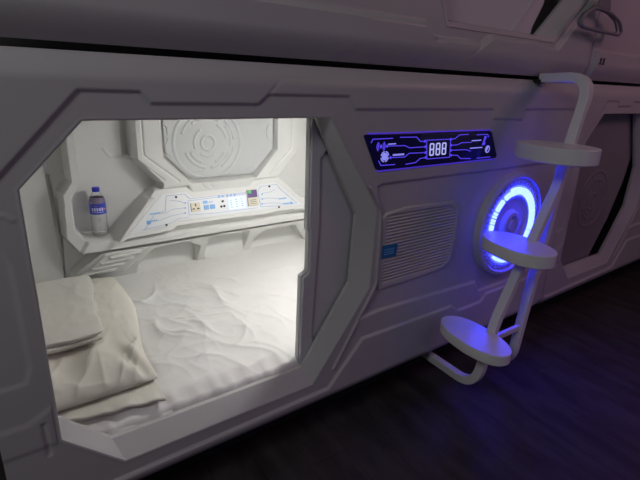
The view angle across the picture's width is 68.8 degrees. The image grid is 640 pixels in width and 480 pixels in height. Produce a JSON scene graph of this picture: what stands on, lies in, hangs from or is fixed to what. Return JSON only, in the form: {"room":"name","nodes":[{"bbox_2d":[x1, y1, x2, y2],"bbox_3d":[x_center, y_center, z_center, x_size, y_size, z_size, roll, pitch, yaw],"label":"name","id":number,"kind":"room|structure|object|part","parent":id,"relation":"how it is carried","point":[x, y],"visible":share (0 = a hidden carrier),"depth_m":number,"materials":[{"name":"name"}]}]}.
{"room":"dormitory","nodes":[
{"label":"dormitory","id":0,"kind":"room"},
{"bbox_2d":[0,262,639,479],"bbox_3d":[1.593,0.949,1.523,9.000,0.050,5.600,-11,23,-35],"label":"floor","id":1,"kind":"structure","parent":0,"point":[567,406],"depth_m":1.93,"materials":[{"name":"brown wood"}]},
{"bbox_2d":[0,46,578,479],"bbox_3d":[-0.104,-0.080,2.195,2.480,1.347,1.247,-11,23,-35],"label":"capsule","id":2,"kind":"object","parent":1,"relation":"on","point":[392,183],"visible":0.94,"depth_m":1.72,"materials":[{"name":"plastic"}]},
{"bbox_2d":[88,186,108,235],"bbox_3d":[-0.983,-0.129,2.070,0.069,0.217,0.069,-11,23,-35],"label":"water bottle","id":3,"kind":"object","parent":2,"relation":"on","point":[97,203],"visible":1,"depth_m":2.05,"materials":[{"name":"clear plastic"}]},
{"bbox_2d":[74,238,304,434],"bbox_3d":[-0.109,0.286,2.300,2.405,0.227,1.055,-11,23,-35],"label":"mattress","id":4,"kind":"object","parent":2,"relation":"on","point":[212,327],"visible":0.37,"depth_m":1.87,"materials":[{"name":"white fabric"}]},
{"bbox_2d":[48,277,165,420],"bbox_3d":[-0.874,0.342,1.695,0.465,0.115,0.948,-11,23,-35],"label":"pillow","id":5,"kind":"object","parent":4,"relation":"on","point":[112,374],"visible":0.52,"depth_m":1.47,"materials":[{"name":"white fabric"}]},
{"bbox_2d":[36,274,102,353],"bbox_3d":[-0.949,0.258,1.666,0.332,0.061,0.517,-11,23,-35],"label":"folded blanket","id":6,"kind":"object","parent":5,"relation":"on","point":[68,306],"visible":0.59,"depth_m":1.61,"materials":[{"name":"white fabric"}]},
{"bbox_2d":[190,202,200,211],"bbox_3d":[-0.603,-0.159,2.261,0.047,0.041,0.023,-11,23,-35],"label":"power socket","id":7,"kind":"object","parent":2,"relation":"attached to","point":[194,206],"depth_m":2.26,"materials":[{"name":"beige plastic"}]},
{"bbox_3d":[-0.258,0.101,1.397,1.104,0.998,0.066,-11,23,-35],"label":"hatch frame","id":8,"kind":"part","parent":2,"relation":"part of","materials":[{"name":"plastic"}]},
{"bbox_2d":[0,0,622,75],"bbox_3d":[0.004,-1.308,1.800,2.597,1.207,1.292,-11,23,-35],"label":"capsule","id":9,"kind":"object","parent":2,"relation":"on","point":[449,37],"depth_m":1.39,"materials":[{"name":"plastic"}]},
{"bbox_3d":[0.645,-1.248,1.671,0.825,0.970,0.018,-11,23,-35],"label":"sliding door","id":10,"kind":"part","parent":9,"relation":"part of","materials":[{"name":"plastic"}]},
{"bbox_3d":[0.761,-1.245,1.699,1.021,0.978,0.071,-11,23,-35],"label":"hatch frame","id":11,"kind":"part","parent":9,"relation":"part of","materials":[{"name":"plastic"}]},
{"bbox_3d":[1.253,-1.295,1.966,0.399,0.784,0.060,-11,23,-35],"label":"grab handle","id":12,"kind":"part","parent":9,"relation":"part of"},
{"bbox_3d":[0.376,-0.065,1.896,1.112,1.005,0.022,-11,23,-35],"label":"sliding door","id":13,"kind":"part","parent":2,"relation":"part of","materials":[{"name":"plastic"}]},
{"bbox_2d":[376,200,459,289],"bbox_3d":[0.393,0.009,1.838,0.469,0.327,0.012,-11,23,-35],"label":"vent grille","id":14,"kind":"object","parent":2,"relation":"attached to","point":[417,241],"depth_m":1.82,"materials":[{"name":"white plastic"}]},
{"bbox_2d":[367,129,490,134],"bbox_3d":[0.421,-0.395,1.702,0.668,0.008,0.006,-11,23,-35],"label":"light","id":15,"kind":"object","parent":2,"relation":"on","point":[369,131],"depth_m":1.68,"materials":[{"name":"blue"}]},
{"bbox_3d":[0.439,-0.342,1.737,0.750,0.122,0.010,-11,23,-35],"label":"display panel","id":16,"kind":"part","parent":2,"relation":"part of","materials":[{"name":"black plastic"}]},
{"bbox_2d":[377,159,493,171],"bbox_3d":[0.461,-0.287,1.772,0.668,0.005,0.006,-11,23,-35],"label":"light","id":17,"kind":"object","parent":2,"relation":"attached to","point":[422,166],"depth_m":1.74,"materials":[{"name":"blue"}]},
{"bbox_2d":[421,72,601,384],"bbox_3d":[0.782,-0.030,1.934,0.673,1.272,0.520,-11,23,-35],"label":"step ladder","id":18,"kind":"object","parent":2,"relation":"attached to","point":[487,346],"visible":1,"depth_m":1.85,"materials":[{"name":"white metal"}]},
{"bbox_3d":[0.886,-0.081,2.100,0.300,1.270,0.360,-11,23,-35],"label":"rail","id":19,"kind":"part","parent":18,"relation":"part of","materials":[{"name":"white metal"}]},
{"bbox_2d":[508,84,639,318],"bbox_3d":[1.783,-0.458,3.540,2.208,1.347,1.229,-11,23,-35],"label":"capsule","id":20,"kind":"object","parent":1,"relation":"on","point":[597,235],"visible":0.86,"depth_m":2.82,"materials":[{"name":"plastic"}]},
{"bbox_2d":[462,0,639,86],"bbox_3d":[1.936,-1.701,3.197,2.465,1.207,1.239,-11,23,-35],"label":"capsule","id":21,"kind":"object","parent":20,"relation":"on","point":[615,60],"visible":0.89,"depth_m":2.32,"materials":[{"name":"plastic"}]},
{"bbox_3d":[1.620,-0.306,2.765,0.861,1.000,0.004,-11,23,-35],"label":"sliding door","id":22,"kind":"part","parent":20,"relation":"part of","materials":[{"name":"grey plastic"}]},
{"bbox_3d":[1.682,-0.284,2.769,0.954,0.998,0.066,-11,23,-35],"label":"hatch frame","id":23,"kind":"part","parent":20,"relation":"part of","materials":[{"name":"plastic"}]}
]}

